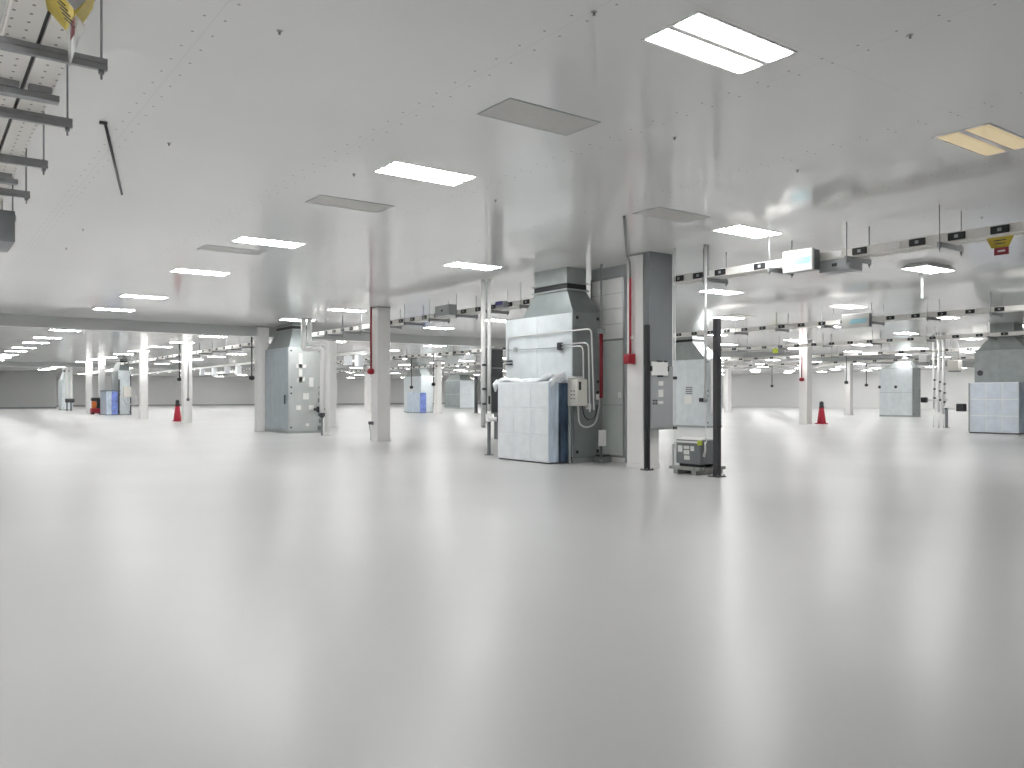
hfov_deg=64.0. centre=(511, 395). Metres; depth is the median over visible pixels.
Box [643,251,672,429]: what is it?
enclosure
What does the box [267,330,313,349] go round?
hood
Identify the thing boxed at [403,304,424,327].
hanger
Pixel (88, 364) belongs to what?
column
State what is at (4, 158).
hanger
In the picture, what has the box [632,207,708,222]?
ceiling vent
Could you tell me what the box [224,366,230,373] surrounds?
box
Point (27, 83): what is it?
cable tray
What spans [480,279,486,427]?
pipe riser
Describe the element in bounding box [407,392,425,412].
crate
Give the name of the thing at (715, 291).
recessed light
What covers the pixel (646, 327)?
post
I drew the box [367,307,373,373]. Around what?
fire alarm conduit
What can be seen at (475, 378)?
post
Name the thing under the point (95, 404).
machine
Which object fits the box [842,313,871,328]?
box
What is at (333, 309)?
recessed light
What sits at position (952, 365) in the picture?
hanging unit
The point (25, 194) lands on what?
hanger
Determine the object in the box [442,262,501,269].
recessed light
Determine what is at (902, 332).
recessed light
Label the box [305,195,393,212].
ceiling vent
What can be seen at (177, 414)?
traffic cone
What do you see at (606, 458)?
box
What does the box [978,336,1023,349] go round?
hood
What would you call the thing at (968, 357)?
busway
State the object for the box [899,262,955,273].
ceiling light
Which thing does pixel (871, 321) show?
hanger
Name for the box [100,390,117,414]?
crate
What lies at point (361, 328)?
hanger
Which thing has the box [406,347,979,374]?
busway
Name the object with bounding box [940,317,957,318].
recessed light
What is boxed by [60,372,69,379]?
hood
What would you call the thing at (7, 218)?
box
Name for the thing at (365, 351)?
busway
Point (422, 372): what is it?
hood
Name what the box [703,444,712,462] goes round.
grille
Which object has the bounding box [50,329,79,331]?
recessed light
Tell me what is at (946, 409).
post
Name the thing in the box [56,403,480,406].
baseboard
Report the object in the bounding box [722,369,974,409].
wall
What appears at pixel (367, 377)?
column
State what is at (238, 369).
box
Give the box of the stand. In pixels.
[484,421,493,454]
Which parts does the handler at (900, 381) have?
panel, panel, rail, panel, panel, panel, panel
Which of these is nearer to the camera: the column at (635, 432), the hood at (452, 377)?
the column at (635, 432)
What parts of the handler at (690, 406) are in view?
panel, panel, label plate, panel, panel, rail, panel, panel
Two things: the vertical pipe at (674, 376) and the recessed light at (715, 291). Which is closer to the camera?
the vertical pipe at (674, 376)
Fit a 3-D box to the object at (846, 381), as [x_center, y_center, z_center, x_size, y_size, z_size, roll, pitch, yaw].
[21.084,-1.646,51.715,0.240,1.780,0.240,0,0,-36]
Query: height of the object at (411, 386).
2.070 m
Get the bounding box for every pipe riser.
[65,367,68,410]
[69,367,74,410]
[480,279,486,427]
[486,279,497,422]
[932,334,935,426]
[937,333,940,427]
[942,334,966,426]
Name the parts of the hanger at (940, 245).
threaded rod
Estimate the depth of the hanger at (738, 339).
45.33 m
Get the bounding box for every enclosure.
[590,264,626,462]
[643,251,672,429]
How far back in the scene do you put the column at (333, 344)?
42.20 m
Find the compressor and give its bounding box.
[672,436,712,467]
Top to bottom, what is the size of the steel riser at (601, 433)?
4.850 m
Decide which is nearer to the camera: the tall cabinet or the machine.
the tall cabinet
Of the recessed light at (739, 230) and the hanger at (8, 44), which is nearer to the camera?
the hanger at (8, 44)
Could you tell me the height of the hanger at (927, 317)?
0.770 m
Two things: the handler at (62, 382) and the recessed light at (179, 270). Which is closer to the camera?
the recessed light at (179, 270)
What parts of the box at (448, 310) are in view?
plate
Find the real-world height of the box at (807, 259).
0.408 m
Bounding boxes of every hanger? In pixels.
[0,0,107,79]
[0,64,72,135]
[0,110,47,174]
[0,148,29,203]
[212,340,226,353]
[324,319,342,337]
[342,331,360,334]
[360,312,369,332]
[390,310,401,330]
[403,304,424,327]
[428,300,449,323]
[436,345,447,357]
[455,294,477,320]
[486,291,508,315]
[519,304,528,308]
[702,249,727,286]
[734,316,747,335]
[738,339,747,352]
[767,236,793,278]
[775,329,788,332]
[820,308,833,329]
[844,222,870,267]
[870,303,884,326]
[871,330,880,346]
[926,298,939,321]
[937,205,963,255]
[989,292,1002,318]
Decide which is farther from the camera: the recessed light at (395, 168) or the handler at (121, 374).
the handler at (121, 374)
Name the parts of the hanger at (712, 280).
threaded rod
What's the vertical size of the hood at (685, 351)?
0.910 m
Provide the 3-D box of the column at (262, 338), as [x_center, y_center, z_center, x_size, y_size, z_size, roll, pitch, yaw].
[-11.425,-0.775,37.450,0.530,4.750,0.530,0,0,-36]
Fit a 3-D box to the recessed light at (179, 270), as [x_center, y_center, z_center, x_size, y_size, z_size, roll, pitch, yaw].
[-7.921,-3.145,20.857,1.340,0.018,0.660,0,0,-36]
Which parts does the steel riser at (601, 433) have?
tag plate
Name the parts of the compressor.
frame leg, lid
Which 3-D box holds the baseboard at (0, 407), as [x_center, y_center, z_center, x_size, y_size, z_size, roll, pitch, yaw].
[-68.507,1.490,98.553,24.200,0.220,0.030,0,0,-36]
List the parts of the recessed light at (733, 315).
panel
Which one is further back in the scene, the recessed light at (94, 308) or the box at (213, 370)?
the box at (213, 370)
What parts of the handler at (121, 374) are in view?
panel, panel, panel, panel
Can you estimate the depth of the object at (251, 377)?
37.56 m
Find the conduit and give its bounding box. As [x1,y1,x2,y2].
[623,215,634,363]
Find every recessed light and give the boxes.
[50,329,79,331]
[92,308,134,311]
[119,294,168,298]
[170,268,230,275]
[231,236,305,248]
[280,319,315,321]
[328,308,363,311]
[373,161,477,185]
[426,327,454,328]
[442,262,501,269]
[485,319,505,321]
[641,11,797,74]
[698,289,743,294]
[711,225,783,238]
[712,316,744,319]
[723,314,755,317]
[830,304,863,308]
[895,332,918,333]
[932,123,1023,156]
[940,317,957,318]
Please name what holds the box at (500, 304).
attached to the busway at (513, 304)
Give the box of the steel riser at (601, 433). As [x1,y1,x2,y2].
[598,264,605,462]
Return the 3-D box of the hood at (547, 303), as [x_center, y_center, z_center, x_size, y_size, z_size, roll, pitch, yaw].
[1.215,-2.306,20.710,0.842,0.548,1.976,0,0,-36]
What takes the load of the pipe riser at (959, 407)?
on the floor
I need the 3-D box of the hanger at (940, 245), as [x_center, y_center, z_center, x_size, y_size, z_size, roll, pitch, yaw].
[7.341,-2.765,13.726,0.820,0.770,0.044,0,0,-36]
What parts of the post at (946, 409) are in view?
post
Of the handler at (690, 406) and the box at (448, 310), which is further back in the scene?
the handler at (690, 406)
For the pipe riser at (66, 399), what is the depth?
87.89 m
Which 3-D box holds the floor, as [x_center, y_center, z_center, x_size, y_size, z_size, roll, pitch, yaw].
[-1.789,1.700,79.322,109.000,0.200,150.000,0,0,-36]
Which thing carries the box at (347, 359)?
hanging from the busway at (365, 351)
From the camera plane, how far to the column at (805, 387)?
46.59 m
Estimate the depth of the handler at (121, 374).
69.32 m
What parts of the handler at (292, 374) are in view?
panel, panel, panel, panel, rail, panel, panel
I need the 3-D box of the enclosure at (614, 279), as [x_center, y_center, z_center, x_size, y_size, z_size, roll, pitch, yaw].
[2.607,-0.775,20.291,0.700,4.750,1.204,0,0,-36]
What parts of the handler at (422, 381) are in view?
panel, panel, panel, panel, panel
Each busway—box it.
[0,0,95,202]
[121,339,272,364]
[131,350,369,374]
[231,305,1023,371]
[312,298,532,336]
[337,331,1023,372]
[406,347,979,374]
[479,356,974,375]
[673,221,1023,285]
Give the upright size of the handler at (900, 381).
4.790 m
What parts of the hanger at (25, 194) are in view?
threaded rod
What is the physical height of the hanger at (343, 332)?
0.770 m
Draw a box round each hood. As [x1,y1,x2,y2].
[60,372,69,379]
[113,363,129,370]
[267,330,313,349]
[405,368,430,376]
[446,375,471,380]
[524,290,597,316]
[673,342,712,360]
[885,357,917,367]
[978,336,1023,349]
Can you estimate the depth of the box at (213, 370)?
72.34 m
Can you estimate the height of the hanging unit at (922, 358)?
1.156 m
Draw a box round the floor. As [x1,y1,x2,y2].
[0,404,1023,767]
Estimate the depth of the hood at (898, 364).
62.93 m
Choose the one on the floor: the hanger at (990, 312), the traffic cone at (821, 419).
the traffic cone at (821, 419)
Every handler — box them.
[58,368,72,409]
[111,359,135,414]
[265,323,324,433]
[404,363,432,412]
[444,374,473,408]
[505,267,599,463]
[673,336,721,427]
[878,355,946,416]
[975,322,1023,382]
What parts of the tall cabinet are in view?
post, louvre panel, door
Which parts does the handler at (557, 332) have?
panel, panel, panel, rail, panel, panel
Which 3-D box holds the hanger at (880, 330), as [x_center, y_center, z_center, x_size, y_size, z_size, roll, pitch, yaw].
[17.430,-2.765,39.220,0.820,0.770,0.044,0,0,-36]
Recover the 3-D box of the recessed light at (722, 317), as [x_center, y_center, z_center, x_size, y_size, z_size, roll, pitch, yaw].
[8.727,-3.145,33.078,1.340,0.018,0.660,0,0,-36]
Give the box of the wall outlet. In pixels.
[368,421,373,440]
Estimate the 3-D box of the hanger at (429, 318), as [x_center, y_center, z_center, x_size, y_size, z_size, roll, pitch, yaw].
[-2.400,-2.765,26.994,0.820,0.770,0.044,0,0,-36]
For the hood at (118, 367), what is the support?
attached to the handler at (121, 374)
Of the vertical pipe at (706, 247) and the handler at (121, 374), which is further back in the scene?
the handler at (121, 374)
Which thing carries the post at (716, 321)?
on the floor
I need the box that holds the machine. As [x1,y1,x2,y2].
[90,398,99,414]
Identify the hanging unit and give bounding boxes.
[919,355,929,362]
[947,340,961,371]
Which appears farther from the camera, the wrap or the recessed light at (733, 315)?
the recessed light at (733, 315)
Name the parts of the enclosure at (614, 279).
panel, panel, panel, panel, door, door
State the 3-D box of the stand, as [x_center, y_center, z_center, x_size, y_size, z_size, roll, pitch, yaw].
[-0.624,1.146,22.250,0.180,0.907,0.180,0,0,-36]
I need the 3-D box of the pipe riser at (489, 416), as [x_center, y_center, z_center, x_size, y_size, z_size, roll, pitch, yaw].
[-0.485,-1.200,22.113,0.481,3.899,0.260,0,0,31]
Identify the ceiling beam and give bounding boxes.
[0,314,974,367]
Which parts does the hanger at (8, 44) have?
threaded rod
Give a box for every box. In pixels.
[0,210,14,252]
[199,369,204,374]
[211,368,216,375]
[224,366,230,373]
[235,365,241,374]
[344,355,351,364]
[355,354,363,366]
[435,304,455,317]
[495,301,507,308]
[568,376,586,463]
[593,454,611,462]
[783,247,819,273]
[819,258,861,274]
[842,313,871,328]
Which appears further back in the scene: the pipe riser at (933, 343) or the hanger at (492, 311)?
the pipe riser at (933, 343)
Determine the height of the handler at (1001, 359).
4.750 m
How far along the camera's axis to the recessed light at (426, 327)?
38.10 m
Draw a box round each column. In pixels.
[85,362,92,412]
[98,360,105,413]
[139,352,147,418]
[181,343,191,422]
[254,326,269,430]
[323,340,336,426]
[364,365,370,411]
[371,306,390,441]
[434,361,441,413]
[626,252,659,468]
[724,364,730,411]
[799,340,811,423]
[844,363,853,414]
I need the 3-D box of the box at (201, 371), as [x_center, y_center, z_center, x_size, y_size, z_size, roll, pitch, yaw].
[-28.534,-2.206,75.535,0.400,0.612,0.500,0,0,-36]
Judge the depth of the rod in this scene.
10.49 m
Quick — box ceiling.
[0,0,1023,380]
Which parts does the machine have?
tank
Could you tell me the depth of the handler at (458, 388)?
104.93 m
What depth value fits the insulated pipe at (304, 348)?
33.11 m
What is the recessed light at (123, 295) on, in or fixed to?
in the ceiling
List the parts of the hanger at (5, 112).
threaded rod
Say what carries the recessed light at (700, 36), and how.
in the ceiling
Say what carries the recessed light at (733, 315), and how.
in the ceiling
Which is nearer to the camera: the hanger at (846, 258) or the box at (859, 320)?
the hanger at (846, 258)
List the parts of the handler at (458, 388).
panel, panel, panel, panel, panel, panel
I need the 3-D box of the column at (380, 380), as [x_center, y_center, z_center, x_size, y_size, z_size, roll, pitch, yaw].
[-4.667,-0.775,29.149,0.530,4.750,0.530,0,0,-36]
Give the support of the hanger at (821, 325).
hanging from the ceiling
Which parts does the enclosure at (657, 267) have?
label plate, door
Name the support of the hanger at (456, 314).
hanging from the ceiling
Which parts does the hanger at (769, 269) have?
threaded rod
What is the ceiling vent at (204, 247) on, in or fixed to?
in the ceiling
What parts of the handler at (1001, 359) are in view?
panel, panel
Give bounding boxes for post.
[474,377,477,412]
[640,324,653,470]
[708,318,725,477]
[943,408,949,427]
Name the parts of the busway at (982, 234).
label plate, label plate, label plate, label plate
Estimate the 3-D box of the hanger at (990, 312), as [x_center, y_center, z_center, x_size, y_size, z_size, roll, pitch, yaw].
[14.744,-2.765,24.967,0.820,0.770,0.044,0,0,-36]
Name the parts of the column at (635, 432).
trim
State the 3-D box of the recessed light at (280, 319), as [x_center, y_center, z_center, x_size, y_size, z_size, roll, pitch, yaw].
[-8.913,-3.145,34.023,1.340,0.018,0.660,0,0,-36]
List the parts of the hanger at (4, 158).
threaded rod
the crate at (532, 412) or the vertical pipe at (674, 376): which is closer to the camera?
the vertical pipe at (674, 376)
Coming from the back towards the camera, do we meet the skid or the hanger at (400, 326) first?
the hanger at (400, 326)
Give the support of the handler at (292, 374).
on the floor
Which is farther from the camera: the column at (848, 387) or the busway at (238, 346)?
the column at (848, 387)
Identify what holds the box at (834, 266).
attached to the busway at (982, 234)
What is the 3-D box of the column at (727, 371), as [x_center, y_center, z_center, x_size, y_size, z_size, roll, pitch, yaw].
[20.995,-0.775,79.850,0.530,4.750,0.530,0,0,-36]
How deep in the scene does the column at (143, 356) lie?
58.42 m
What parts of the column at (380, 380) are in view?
trim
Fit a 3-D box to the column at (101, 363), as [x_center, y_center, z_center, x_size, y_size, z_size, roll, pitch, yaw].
[-35.643,-0.775,71.278,0.530,4.750,0.530,0,0,-36]
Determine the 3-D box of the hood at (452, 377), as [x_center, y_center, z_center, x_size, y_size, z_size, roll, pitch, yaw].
[-6.856,-2.365,106.129,1.900,0.730,3.541,0,0,-36]
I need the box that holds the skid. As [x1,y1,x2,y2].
[669,465,725,474]
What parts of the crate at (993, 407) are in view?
edge post, panel, panel, panel, panel, panel, panel, panel, panel, panel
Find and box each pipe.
[300,318,324,435]
[306,318,330,435]
[919,272,923,298]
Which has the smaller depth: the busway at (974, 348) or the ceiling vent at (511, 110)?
the ceiling vent at (511, 110)
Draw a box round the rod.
[99,121,122,195]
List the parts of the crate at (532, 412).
panel, panel, panel, panel, panel, panel, grid frame, panel, panel, panel, strap rod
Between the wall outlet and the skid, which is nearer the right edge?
the skid
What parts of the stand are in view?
post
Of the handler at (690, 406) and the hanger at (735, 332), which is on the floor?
the handler at (690, 406)
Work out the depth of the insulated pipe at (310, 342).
33.12 m
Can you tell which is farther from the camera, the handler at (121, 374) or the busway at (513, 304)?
the handler at (121, 374)
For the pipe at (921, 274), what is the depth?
20.78 m
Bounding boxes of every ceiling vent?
[198,245,266,254]
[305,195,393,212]
[477,98,600,135]
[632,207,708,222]
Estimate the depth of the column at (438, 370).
73.14 m
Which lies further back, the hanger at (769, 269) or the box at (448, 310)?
the box at (448, 310)
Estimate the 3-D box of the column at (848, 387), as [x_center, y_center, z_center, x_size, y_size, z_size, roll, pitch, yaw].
[28.289,-0.775,68.850,0.530,4.750,0.530,0,0,-36]
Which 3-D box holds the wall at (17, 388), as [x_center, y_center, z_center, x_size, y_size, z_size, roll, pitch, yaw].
[-74.434,-0.775,106.627,24.200,4.750,20.000,0,0,-36]
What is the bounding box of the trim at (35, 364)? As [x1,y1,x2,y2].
[0,362,505,374]
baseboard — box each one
[0,407,55,408]
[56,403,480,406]
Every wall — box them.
[0,371,55,406]
[56,375,480,404]
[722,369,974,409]
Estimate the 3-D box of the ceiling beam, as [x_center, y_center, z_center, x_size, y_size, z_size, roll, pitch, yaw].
[14.663,-2.930,56.913,109.000,0.440,0.600,0,0,-36]
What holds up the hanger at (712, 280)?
hanging from the ceiling
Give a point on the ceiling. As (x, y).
(259, 123)
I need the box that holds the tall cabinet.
[485,348,502,438]
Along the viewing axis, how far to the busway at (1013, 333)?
39.90 m
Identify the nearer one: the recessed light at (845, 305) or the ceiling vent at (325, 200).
the ceiling vent at (325, 200)
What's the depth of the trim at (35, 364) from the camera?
80.47 m
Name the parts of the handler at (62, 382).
panel, panel, panel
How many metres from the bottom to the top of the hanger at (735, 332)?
0.770 m
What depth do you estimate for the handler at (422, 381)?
78.68 m
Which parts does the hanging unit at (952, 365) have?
casing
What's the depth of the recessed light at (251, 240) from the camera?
16.75 m
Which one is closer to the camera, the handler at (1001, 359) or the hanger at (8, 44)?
the hanger at (8, 44)
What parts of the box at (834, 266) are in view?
plate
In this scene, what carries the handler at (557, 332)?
on the floor
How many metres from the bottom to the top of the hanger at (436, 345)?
0.770 m
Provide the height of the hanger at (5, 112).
0.770 m
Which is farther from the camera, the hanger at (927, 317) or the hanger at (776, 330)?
the hanger at (776, 330)
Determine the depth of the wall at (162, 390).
136.75 m
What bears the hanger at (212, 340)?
hanging from the ceiling
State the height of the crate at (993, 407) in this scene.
2.183 m
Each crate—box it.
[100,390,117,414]
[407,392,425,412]
[493,372,567,463]
[968,382,1023,434]
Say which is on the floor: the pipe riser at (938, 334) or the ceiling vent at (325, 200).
the pipe riser at (938, 334)
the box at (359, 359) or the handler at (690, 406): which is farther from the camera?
the box at (359, 359)
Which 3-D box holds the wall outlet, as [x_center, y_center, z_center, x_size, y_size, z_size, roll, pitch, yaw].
[-5.013,1.240,29.126,0.085,0.681,0.280,0,0,-36]
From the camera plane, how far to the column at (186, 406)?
49.26 m
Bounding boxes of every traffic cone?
[172,400,180,420]
[815,401,827,423]
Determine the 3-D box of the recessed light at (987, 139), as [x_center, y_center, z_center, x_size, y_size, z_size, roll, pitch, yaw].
[5.850,-3.145,10.113,1.340,0.018,0.660,0,0,-36]
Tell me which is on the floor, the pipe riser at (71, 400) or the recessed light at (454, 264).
the pipe riser at (71, 400)
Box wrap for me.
[46,0,93,65]
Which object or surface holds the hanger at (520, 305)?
hanging from the ceiling
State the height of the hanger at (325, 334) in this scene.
0.770 m
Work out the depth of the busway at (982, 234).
14.39 m
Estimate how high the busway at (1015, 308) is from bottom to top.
0.150 m
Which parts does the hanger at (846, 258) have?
threaded rod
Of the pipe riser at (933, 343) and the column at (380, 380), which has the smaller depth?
the column at (380, 380)
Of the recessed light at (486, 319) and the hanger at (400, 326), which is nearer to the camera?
the hanger at (400, 326)

